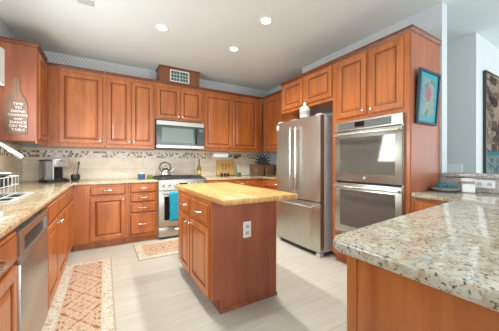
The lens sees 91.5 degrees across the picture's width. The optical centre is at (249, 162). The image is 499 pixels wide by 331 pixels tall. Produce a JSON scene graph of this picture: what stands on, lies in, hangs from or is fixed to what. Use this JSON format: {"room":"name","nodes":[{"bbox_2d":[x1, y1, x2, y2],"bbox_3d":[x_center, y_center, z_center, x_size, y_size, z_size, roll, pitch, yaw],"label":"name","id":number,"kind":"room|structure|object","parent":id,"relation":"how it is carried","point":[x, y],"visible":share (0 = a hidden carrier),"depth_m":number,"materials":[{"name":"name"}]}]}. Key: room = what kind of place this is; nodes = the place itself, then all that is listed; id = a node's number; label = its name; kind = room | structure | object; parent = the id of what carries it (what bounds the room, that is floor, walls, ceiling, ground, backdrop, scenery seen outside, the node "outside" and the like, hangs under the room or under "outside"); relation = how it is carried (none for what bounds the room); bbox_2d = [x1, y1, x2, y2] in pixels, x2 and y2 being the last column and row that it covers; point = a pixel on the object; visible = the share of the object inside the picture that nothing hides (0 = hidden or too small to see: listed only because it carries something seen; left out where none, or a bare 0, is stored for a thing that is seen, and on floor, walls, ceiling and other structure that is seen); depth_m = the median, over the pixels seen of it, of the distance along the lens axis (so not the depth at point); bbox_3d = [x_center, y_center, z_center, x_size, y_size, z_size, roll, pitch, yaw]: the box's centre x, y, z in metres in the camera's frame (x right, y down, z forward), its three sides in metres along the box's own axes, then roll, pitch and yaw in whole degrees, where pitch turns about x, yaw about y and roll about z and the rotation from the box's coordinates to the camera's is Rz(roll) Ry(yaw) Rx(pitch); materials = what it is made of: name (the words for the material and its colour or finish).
{"room":"kitchen","nodes":[
{"label":"kitchen","id":0,"kind":"room"},
{"bbox_2d":[0,17,20,183],"bbox_3d":[-1.308,-0.225,0.106,0.100,2.850,7.920,0,0,-31],"label":"wall","id":1,"kind":"structure","parent":0,"point":[4,30],"depth_m":2.90,"materials":[{"name":"paint"}]},
{"bbox_2d":[0,47,4,84],"bbox_3d":[-2.190,-0.985,1.879,0.058,0.370,1.470,0,0,-31],"label":"window valance","id":2,"kind":"object","parent":1,"relation":"hanging from","point":[2,51],"visible":1,"depth_m":2.48,"materials":[{"name":"white fabric"}]},
{"bbox_2d":[0,164,21,183],"bbox_3d":[-2.203,0.147,1.720,0.012,0.245,4.008,0,0,-31],"label":"backsplash","id":3,"kind":"structure","parent":1,"relation":"attached to","point":[15,169],"depth_m":3.12,"materials":[{"name":"tile"}]},
{"bbox_2d":[0,142,21,164],"bbox_3d":[-2.931,-0.103,2.944,0.012,0.254,1.158,0,0,-31],"label":"backsplash","id":4,"kind":"structure","parent":1,"relation":"attached to","point":[4,160],"depth_m":3.02,"materials":[{"name":"tile"}]},
{"bbox_2d":[0,36,48,145],"bbox_3d":[-2.753,-0.812,3.007,0.378,1.180,0.525,0,0,-31],"label":"upper cabinet","id":5,"kind":"object","parent":1,"relation":"attached to","point":[27,63],"visible":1,"depth_m":2.83,"materials":[{"name":"brown wood"}]},
{"bbox_2d":[4,77,27,133],"bbox_3d":[-2.653,-0.647,2.769,0.202,0.645,0.014,0,0,-31],"label":"sign","id":6,"kind":"object","parent":5,"relation":"attached to","point":[15,106],"visible":1,"depth_m":2.76,"materials":[{"name":"brown wood"}]},
{"bbox_2d":[21,50,267,181],"bbox_3d":[-1.021,-0.225,4.826,5.220,2.850,0.100,0,0,-31],"label":"wall","id":7,"kind":"structure","parent":0,"point":[53,57],"depth_m":4.12,"materials":[{"name":"paint"}]},
{"bbox_2d":[46,62,104,147],"bbox_3d":[-2.558,-0.797,3.626,0.687,1.150,0.388,0,0,-31],"label":"upper cabinet","id":8,"kind":"object","parent":7,"relation":"attached to","point":[75,96],"visible":0.99,"depth_m":3.48,"materials":[{"name":"brown wood"}]},
{"bbox_2d":[122,153,126,160],"bbox_3d":[-2.113,-0.095,4.095,0.075,0.125,0.009,0,0,-31],"label":"wall outlet","id":9,"kind":"object","parent":7,"relation":"attached to","point":[124,155],"visible":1,"depth_m":4.10,"materials":[{"name":"white plastic"}]},
{"bbox_2d":[0,147,257,158],"bbox_3d":[-1.113,-0.131,4.027,4.222,0.096,1.158,0,0,-31],"label":"trim","id":10,"kind":"structure","parent":7,"relation":"attached to","point":[6,152],"depth_m":4.04,"materials":[{"name":"tile"}]},
{"bbox_2d":[105,72,154,148],"bbox_3d":[-1.954,-0.797,3.985,0.713,1.150,0.388,0,0,-31],"label":"upper cabinet","id":11,"kind":"object","parent":7,"relation":"attached to","point":[130,102],"visible":1,"depth_m":3.83,"materials":[{"name":"brown wood"}]},
{"bbox_2d":[22,147,267,181],"bbox_3d":[-1.401,0.022,4.535,4.270,0.495,0.012,0,0,-31],"label":"backsplash","id":12,"kind":"structure","parent":7,"relation":"attached to","point":[95,167],"depth_m":4.07,"materials":[{"name":"tile"}]},
{"bbox_2d":[155,80,202,123],"bbox_3d":[-1.289,-1.048,4.381,0.830,0.647,0.388,0,0,-31],"label":"upper cabinet","id":13,"kind":"object","parent":7,"relation":"attached to","point":[177,102],"visible":1,"depth_m":4.22,"materials":[{"name":"brown wood"}]},
{"bbox_2d":[156,64,199,88],"bbox_3d":[-1.291,-1.513,4.399,0.714,0.268,0.342,0,0,-31],"label":"wooden crate","id":14,"kind":"object","parent":13,"relation":"on","point":[163,71],"visible":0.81,"depth_m":4.24,"materials":[{"name":"brown wood"}]},
{"bbox_2d":[170,69,188,83],"bbox_3d":[-1.218,-1.500,4.248,0.330,0.200,0.012,0,0,-31],"label":"vent","id":15,"kind":"object","parent":14,"relation":"attached to","point":[175,75],"visible":1,"depth_m":4.25,"materials":[{"name":"white plastic"}]},
{"bbox_2d":[155,120,203,149],"bbox_3d":[-1.264,-0.468,4.328,0.815,0.455,0.478,0,0,-31],"label":"microwave oven","id":16,"kind":"object","parent":13,"relation":"attached to","point":[172,135],"visible":1,"depth_m":4.14,"materials":[{"name":"metal"}]},
{"bbox_2d":[201,88,261,151],"bbox_3d":[-0.371,-0.797,4.926,1.299,1.150,0.388,0,0,-31],"label":"upper cabinet","id":17,"kind":"object","parent":7,"relation":"attached to","point":[233,121],"visible":1,"depth_m":4.75,"materials":[{"name":"brown wood"}]},
{"bbox_2d":[211,151,227,157],"bbox_3d":[-0.582,-0.151,4.773,0.360,0.133,0.120,0,0,-31],"label":"paper towel roll","id":18,"kind":"object","parent":17,"relation":"attached to","point":[213,154],"visible":1,"depth_m":4.72,"materials":[{"name":"white paper"}]},
{"bbox_2d":[66,228,346,330],"bbox_3d":[2.138,1.250,2.156,8.120,0.100,7.920,0,0,-31],"label":"floor","id":19,"kind":"structure","parent":0,"point":[155,294],"depth_m":2.18,"materials":[{"name":"beige wood"}]},
{"bbox_2d":[0,230,16,330],"bbox_3d":[-1.212,0.753,0.744,0.685,0.893,0.617,0,0,-31],"label":"base cabinet","id":20,"kind":"object","parent":19,"relation":"on","point":[8,243],"visible":0.99,"depth_m":1.05,"materials":[{"name":"brown wood"}]},
{"bbox_2d":[13,209,47,330],"bbox_3d":[-1.538,0.755,1.310,0.602,0.880,0.647,0,0,-31],"label":"dishwasher","id":21,"kind":"object","parent":19,"relation":"on","point":[31,262],"visible":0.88,"depth_m":1.39,"materials":[{"name":"grey metal"}]},
{"bbox_2d":[41,193,65,308],"bbox_3d":[-1.980,0.753,2.028,0.680,0.893,0.999,0,0,-31],"label":"base cabinet","id":22,"kind":"object","parent":19,"relation":"on","point":[56,232],"visible":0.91,"depth_m":2.07,"materials":[{"name":"brown wood"}]},
{"bbox_2d":[0,178,157,238],"bbox_3d":[-1.461,0.287,2.160,1.709,0.035,4.006,0,0,-31],"label":"countertop","id":23,"kind":"structure","parent":22,"relation":"on","point":[12,214],"depth_m":1.99,"materials":[{"name":"beige stone"}]},
{"bbox_2d":[0,142,23,159],"bbox_3d":[-2.068,0.034,1.920,0.123,0.457,0.435,0,0,21],"label":"kitchen faucet","id":24,"kind":"object","parent":23,"relation":"on","point":[15,153],"visible":1,"depth_m":2.05,"materials":[{"name":"silver metal"}]},
{"bbox_2d":[0,192,34,202],"bbox_3d":[-1.932,0.364,1.812,0.400,0.202,0.578,0,0,-31],"label":"sink","id":25,"kind":"object","parent":23,"relation":"in","point":[22,195],"visible":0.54,"depth_m":2.02,"materials":[{"name":"ceramic"}]},
{"bbox_2d":[0,194,23,200],"bbox_3d":[-1.932,0.369,1.812,0.318,0.192,0.496,0,0,-31],"label":"basin","id":26,"kind":"object","parent":25,"relation":"in","point":[15,195],"depth_m":2.04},
{"bbox_2d":[0,175,29,198],"bbox_3d":[-1.950,0.185,1.841,0.368,0.152,0.446,0,0,-31],"label":"dish rack","id":27,"kind":"object","parent":25,"relation":"on","point":[15,184],"visible":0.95,"depth_m":2.00,"materials":[{"name":"white plastic"}]},
{"bbox_2d":[0,177,11,189],"bbox_3d":[-2.018,0.166,1.912,0.220,0.095,0.220,0,0,-31],"label":"mixing bowl","id":28,"kind":"object","parent":27,"relation":"in","point":[4,182],"visible":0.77,"depth_m":1.91,"materials":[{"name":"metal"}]},
{"bbox_2d":[0,173,11,176],"bbox_3d":[-2.018,0.101,1.912,0.224,0.033,0.224,0,0,-31],"label":"plate","id":29,"kind":"object","parent":28,"relation":"on","point":[1,174],"visible":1,"depth_m":1.91,"materials":[{"name":"white ceramic"}]},
{"bbox_2d":[38,158,69,182],"bbox_3d":[-2.745,0.107,3.419,0.280,0.325,0.268,0,0,29],"label":"coffee maker","id":30,"kind":"object","parent":23,"relation":"on","point":[50,170],"visible":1,"depth_m":3.33,"materials":[{"name":"silver plastic"}]},
{"bbox_2d":[71,174,79,180],"bbox_3d":[-2.572,0.222,3.590,0.112,0.095,0.112,0,0,-31],"label":"utensil holder","id":31,"kind":"object","parent":23,"relation":"on","point":[74,177],"visible":1,"depth_m":3.55,"materials":[{"name":"metal"}]},
{"bbox_2d":[138,172,144,178],"bbox_3d":[-1.798,0.210,4.050,0.112,0.118,0.112,0,0,-31],"label":"lidded canister","id":32,"kind":"object","parent":23,"relation":"on","point":[141,175],"visible":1,"depth_m":4.00,"materials":[{"name":"blue ceramic"}]},
{"bbox_2d":[64,187,75,261],"bbox_3d":[-2.417,0.753,2.769,0.685,0.893,0.716,0,0,-31],"label":"base cabinet","id":33,"kind":"object","parent":19,"relation":"on","point":[69,193],"visible":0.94,"depth_m":2.85,"materials":[{"name":"brown wood"}]},
{"bbox_2d":[41,257,115,330],"bbox_3d":[-1.395,1.195,2.021,0.470,0.009,2.150,0,0,-31],"label":"runner rug","id":34,"kind":"object","parent":19,"relation":"on","point":[83,299],"visible":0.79,"depth_m":2.11,"materials":[{"name":"beige fabric"}]},
{"bbox_2d":[72,183,127,250],"bbox_3d":[-2.212,0.753,3.643,0.670,0.893,0.685,0,0,-31],"label":"base cabinet","id":35,"kind":"object","parent":19,"relation":"on","point":[100,212],"visible":0.99,"depth_m":3.38,"materials":[{"name":"brown wood"}]},
{"bbox_2d":[128,182,157,242],"bbox_3d":[-1.749,0.753,3.918,0.404,0.893,0.685,0,0,-31],"label":"base cabinet","id":36,"kind":"object","parent":19,"relation":"on","point":[142,197],"visible":0.98,"depth_m":3.65,"materials":[{"name":"brown wood"}]},
{"bbox_2d":[133,238,177,260],"bbox_3d":[-1.079,1.195,3.495,1.020,0.009,0.660,0,0,-31],"label":"rug","id":37,"kind":"object","parent":19,"relation":"on","point":[150,250],"visible":0.52,"depth_m":3.33,"materials":[{"name":"beige fabric"}]},
{"bbox_2d":[153,175,204,237],"bbox_3d":[-1.227,0.702,4.199,0.768,0.936,0.718,0,0,-31],"label":"range","id":38,"kind":"object","parent":19,"relation":"on","point":[166,228],"visible":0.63,"depth_m":3.81,"materials":[{"name":"grey paint"}]},
{"bbox_2d":[159,162,173,175],"bbox_3d":[-1.470,0.109,4.248,0.204,0.248,0.213,0,0,25],"label":"tea kettle","id":39,"kind":"object","parent":38,"relation":"on","point":[164,171],"visible":0.99,"depth_m":4.19,"materials":[{"name":"metal"}]},
{"bbox_2d":[169,192,177,220],"bbox_3d":[-1.185,0.687,3.819,0.162,0.446,0.063,0,0,-31],"label":"dish towel","id":40,"kind":"object","parent":38,"relation":"hanging from","point":[173,196],"visible":0.88,"depth_m":3.79,"materials":[{"name":"teal fabric"}]},
{"bbox_2d":[153,177,204,179],"bbox_3d":[-1.246,0.267,4.231,0.768,0.014,0.643,0,0,-31],"label":"cooktop","id":41,"kind":"object","parent":38,"relation":"in","point":[157,178],"depth_m":3.97,"materials":[{"name":"metal"}]},
{"bbox_2d":[205,178,261,187],"bbox_3d":[-0.398,0.753,4.722,1.169,0.893,0.685,0,0,-31],"label":"base cabinet","id":42,"kind":"object","parent":19,"relation":"on","point":[255,182],"visible":0.2,"depth_m":4.54,"materials":[{"name":"brown wood"}]},
{"bbox_2d":[174,182,297,313],"bbox_3d":[-0.257,0.730,2.421,0.716,0.940,1.375,0,0,-31],"label":"kitchen island","id":43,"kind":"object","parent":19,"relation":"on","point":[233,271],"visible":1,"depth_m":2.05,"materials":[{"name":"brown wood"}]},
{"bbox_2d":[243,221,250,237],"bbox_3d":[-0.020,0.565,2.048,0.078,0.135,0.009,0,0,-31],"label":"wall outlet","id":44,"kind":"object","parent":43,"relation":"attached to","point":[246,225],"visible":1,"depth_m":2.04,"materials":[{"name":"white plastic"}]},
{"bbox_2d":[262,178,276,227],"bbox_3d":[0.519,0.753,4.847,0.641,0.893,1.429,0,0,-31],"label":"base cabinet","id":45,"kind":"object","parent":19,"relation":"on","point":[271,184],"visible":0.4,"depth_m":4.51,"materials":[{"name":"brown wood"}]},
{"bbox_2d":[203,175,276,179],"bbox_3d":[0.042,0.287,4.558,1.759,0.035,1.419,0,0,-31],"label":"countertop","id":46,"kind":"structure","parent":45,"relation":"on","point":[226,177],"depth_m":4.62,"materials":[{"name":"beige stone"}]},
{"bbox_2d":[197,159,200,175],"bbox_3d":[-0.949,0.102,4.578,0.077,0.334,0.077,0,0,-31],"label":"oil bottle","id":47,"kind":"object","parent":46,"relation":"on","point":[199,166],"visible":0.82,"depth_m":4.55,"materials":[{"name":"green glass"}]},
{"bbox_2d":[216,160,234,175],"bbox_3d":[-0.493,0.112,5.023,0.410,0.309,0.052,0,0,-31],"label":"cutting board","id":48,"kind":"object","parent":46,"relation":"on","point":[222,166],"visible":0.98,"depth_m":5.01,"materials":[{"name":"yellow wood"}]},
{"bbox_2d":[237,165,249,174],"bbox_3d":[-0.128,0.160,5.203,0.300,0.219,0.038,0,0,-31],"label":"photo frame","id":49,"kind":"object","parent":46,"relation":"on","point":[243,169],"visible":0.78,"depth_m":5.21,"materials":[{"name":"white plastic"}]},
{"bbox_2d":[250,164,264,174],"bbox_3d":[0.169,0.155,5.174,0.247,0.229,0.271,0,0,-31],"label":"wicker basket","id":50,"kind":"object","parent":46,"relation":"on","point":[256,169],"visible":0.96,"depth_m":5.08,"materials":[{"name":"brown wicker"}]},
{"bbox_2d":[264,164,273,174],"bbox_3d":[0.383,0.155,5.302,0.247,0.229,0.271,0,0,-31],"label":"wicker basket","id":51,"kind":"object","parent":46,"relation":"on","point":[269,168],"visible":0.71,"depth_m":5.19,"materials":[{"name":"brown wicker"}]},
{"bbox_2d":[277,113,332,257],"bbox_3d":[0.899,0.289,3.569,0.726,1.822,0.899,0,0,-31],"label":"refrigerator","id":52,"kind":"object","parent":19,"relation":"on","point":[304,145],"visible":0.79,"depth_m":3.21,"materials":[{"name":"grey metal"}]},
{"bbox_2d":[300,102,309,117],"bbox_3d":[0.757,-0.712,3.324,0.142,0.222,0.142,0,0,-31],"label":"canister","id":53,"kind":"object","parent":52,"relation":"on","point":[304,110],"visible":0.94,"depth_m":3.27,"materials":[{"name":"beige ceramic"}]},
{"bbox_2d":[332,24,441,263],"bbox_3d":[1.470,-0.024,2.717,0.618,2.447,0.909,0,0,-31],"label":"tall cabinet","id":54,"kind":"object","parent":19,"relation":"on","point":[382,79],"visible":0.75,"depth_m":2.40,"materials":[{"name":"brown wood"}]},
{"bbox_2d":[333,112,404,232],"bbox_3d":[1.431,0.182,2.699,0.640,1.292,0.768,0,0,-31],"label":"double wall oven","id":55,"kind":"object","parent":54,"relation":"in","point":[369,152],"visible":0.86,"depth_m":2.52,"materials":[{"name":"metal"}]},
{"bbox_2d":[355,121,363,126],"bbox_3d":[1.183,-0.415,2.617,0.001,0.054,0.115,0,0,-31],"label":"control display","id":56,"kind":"object","parent":55,"relation":"on","point":[357,123],"depth_m":2.61,"materials":[{"name":"black glass"}]},
{"bbox_2d":[415,67,440,125],"bbox_3d":[1.702,-0.614,2.313,0.390,0.500,0.058,0,0,-31],"label":"framed picture","id":57,"kind":"object","parent":54,"relation":"attached to","point":[428,85],"visible":1,"depth_m":2.30},
{"bbox_2d":[421,77,435,117],"bbox_3d":[1.702,-0.611,2.313,0.240,0.355,0.002,0,4,-31],"label":"print","id":58,"kind":"object","parent":57,"relation":"attached to","point":[428,92],"depth_m":2.31},
{"bbox_2d":[347,255,498,330],"bbox_3d":[1.702,0.755,0.704,2.154,0.889,2.030,0,0,-31],"label":"base cabinet","id":59,"kind":"object","parent":19,"relation":"on","point":[378,299],"visible":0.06,"depth_m":0.72,"materials":[{"name":"brown wood"}]},
{"bbox_2d":[333,190,498,311],"bbox_3d":[1.605,0.290,0.865,2.247,0.040,2.446,0,0,-31],"label":"countertop","id":60,"kind":"structure","parent":59,"relation":"on","point":[451,247],"depth_m":0.80,"materials":[{"name":"beige stone"}]},
{"bbox_2d":[430,187,458,191],"bbox_3d":[1.832,0.255,2.283,0.216,0.030,0.216,0,0,-31],"label":"serving plate","id":61,"kind":"object","parent":60,"relation":"on","point":[443,189],"visible":0.95,"depth_m":2.25,"materials":[{"name":"grey ceramic"}]},
{"bbox_2d":[435,182,454,187],"bbox_3d":[1.832,0.211,2.283,0.153,0.058,0.130,0,0,-31],"label":"cloth napkin","id":62,"kind":"object","parent":61,"relation":"on","point":[439,184],"visible":1,"depth_m":2.25,"materials":[{"name":"teal fabric"}]},
{"bbox_2d":[453,184,460,190],"bbox_3d":[1.990,0.239,2.336,0.060,0.060,0.060,0,0,-31],"label":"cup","id":63,"kind":"object","parent":60,"relation":"on","point":[456,185],"visible":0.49,"depth_m":2.31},
{"bbox_2d":[461,183,474,192],"bbox_3d":[1.986,0.228,2.208,0.092,0.084,0.056,0,0,35],"label":"box","id":64,"kind":"object","parent":60,"relation":"on","point":[465,187],"visible":0.99,"depth_m":2.19,"materials":[{"name":"white plastic"}]},
{"bbox_2d":[412,197,448,212],"bbox_3d":[1.779,0.755,2.182,0.601,0.889,0.359,0,0,-31],"label":"base cabinet","id":65,"kind":"object","parent":19,"relation":"on","point":[418,204],"visible":0.05,"depth_m":2.12,"materials":[{"name":"brown wood"}]},
{"bbox_2d":[0,0,498,90],"bbox_3d":[2.138,-1.700,2.156,8.120,0.100,7.920,0,0,-31],"label":"ceiling","id":66,"kind":"structure","parent":0,"point":[199,37],"depth_m":2.97,"materials":[{"name":"paint"}]},
{"bbox_2d":[77,0,93,6],"bbox_3d":[-1.680,-1.643,2.491,0.140,0.013,0.090,0,0,-31],"label":"ceiling vent","id":67,"kind":"object","parent":66,"relation":"in","point":[86,2],"visible":1,"depth_m":2.49,"materials":[{"name":"grey metal"}]},
{"bbox_2d":[155,24,168,30],"bbox_3d":[-1.069,-1.645,2.971,0.156,0.010,0.156,0,0,-31],"label":"recessed light","id":68,"kind":"object","parent":66,"relation":"in","point":[160,27],"visible":1,"depth_m":2.96,"materials":[{"name":"white plastic"}]},
{"bbox_2d":[229,46,238,51],"bbox_3d":[-0.227,-1.645,3.530,0.156,0.010,0.156,0,0,-31],"label":"recessed light","id":69,"kind":"object","parent":66,"relation":"in","point":[233,48],"visible":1,"depth_m":3.53,"materials":[{"name":"white plastic"}]},
{"bbox_2d":[259,17,272,24],"bbox_3d":[0.192,-1.645,2.826,0.156,0.010,0.156,0,0,-31],"label":"recessed light","id":70,"kind":"object","parent":66,"relation":"in","point":[264,20],"visible":1,"depth_m":2.81,"materials":[{"name":"white plastic"}]},
{"bbox_2d":[268,2,446,181],"bbox_3d":[1.244,-0.225,4.085,0.385,2.850,3.490,0,0,-31],"label":"wall","id":71,"kind":"structure","parent":0,"point":[433,20],"depth_m":2.55,"materials":[{"name":"paint"}]},
{"bbox_2d":[255,154,269,163],"bbox_3d":[0.299,0.013,5.473,0.416,0.414,0.049,0,0,-31],"label":"decorative plate","id":72,"kind":"object","parent":71,"relation":"attached to","point":[262,158],"visible":0.55,"depth_m":5.49,"materials":[{"name":"ceramic"}]},
{"bbox_2d":[263,90,300,151],"bbox_3d":[0.701,-0.797,4.758,0.426,1.150,1.049,0,0,-31],"label":"upper cabinet","id":73,"kind":"object","parent":71,"relation":"attached to","point":[272,115],"visible":0.44,"depth_m":4.83,"materials":[{"name":"brown wood"}]},
{"bbox_2d":[280,61,332,116],"bbox_3d":[0.982,-1.006,3.543,0.612,0.482,1.004,0,0,-31],"label":"upper cabinet","id":74,"kind":"object","parent":71,"relation":"attached to","point":[314,87],"visible":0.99,"depth_m":3.34,"materials":[{"name":"brown wood"}]},
{"bbox_2d":[447,33,478,172],"bbox_3d":[2.041,-0.225,4.589,0.100,2.850,3.440,0,0,-31],"label":"wall","id":75,"kind":"structure","parent":0,"point":[462,53],"depth_m":3.19,"materials":[{"name":"paint"}]},
{"bbox_2d":[447,164,462,171],"bbox_3d":[2.761,0.075,3.272,0.008,0.115,0.170,0,0,-31],"label":"light switch","id":76,"kind":"object","parent":75,"relation":"attached to","point":[450,167],"visible":0.91,"depth_m":3.27,"materials":[{"name":"white plastic"}]},
{"bbox_2d":[479,35,498,172],"bbox_3d":[4.157,-0.225,3.916,2.850,2.850,0.120,0,0,-31],"label":"wall","id":77,"kind":"structure","parent":0,"point":[488,53],"depth_m":3.20,"materials":[{"name":"paint"}]},
{"bbox_2d":[483,70,498,172],"bbox_3d":[3.652,-0.522,3.524,1.328,1.373,0.035,0,0,-31],"label":"wall art","id":78,"kind":"object","parent":77,"relation":"attached to","point":[490,80],"visible":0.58,"depth_m":3.26,"materials":[{"name":"metal"}]},
{"bbox_3d":[3.127,0.673,0.656,0.115,1.055,4.330,0,0,-31],"label":"wall","id":79,"kind":"structure","parent":0,"visible":0},
{"bbox_2d":[441,177,498,192],"bbox_3d":[2.583,0.208,1.437,0.014,0.124,2.428,0,0,-31],"label":"backsplash","id":80,"kind":"structure","parent":79,"relation":"attached to","point":[454,180],"depth_m":2.27,"materials":[{"name":"white tile"}]},
{"bbox_2d":[474,180,494,188],"bbox_3d":[2.120,0.195,2.192,0.009,0.072,0.140,0,0,-31],"label":"wall outlet","id":81,"kind":"object","parent":80,"relation":"attached to","point":[478,183],"visible":0.96,"depth_m":2.19,"materials":[{"name":"white plastic"}]},
{"bbox_2d":[442,172,498,178],"bbox_3d":[2.868,0.123,1.189,0.295,0.042,3.112,0,0,-31],"label":"bar ledge","id":82,"kind":"object","parent":79,"relation":"on","point":[448,174],"visible":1,"depth_m":2.26,"materials":[{"name":"grey stone"}]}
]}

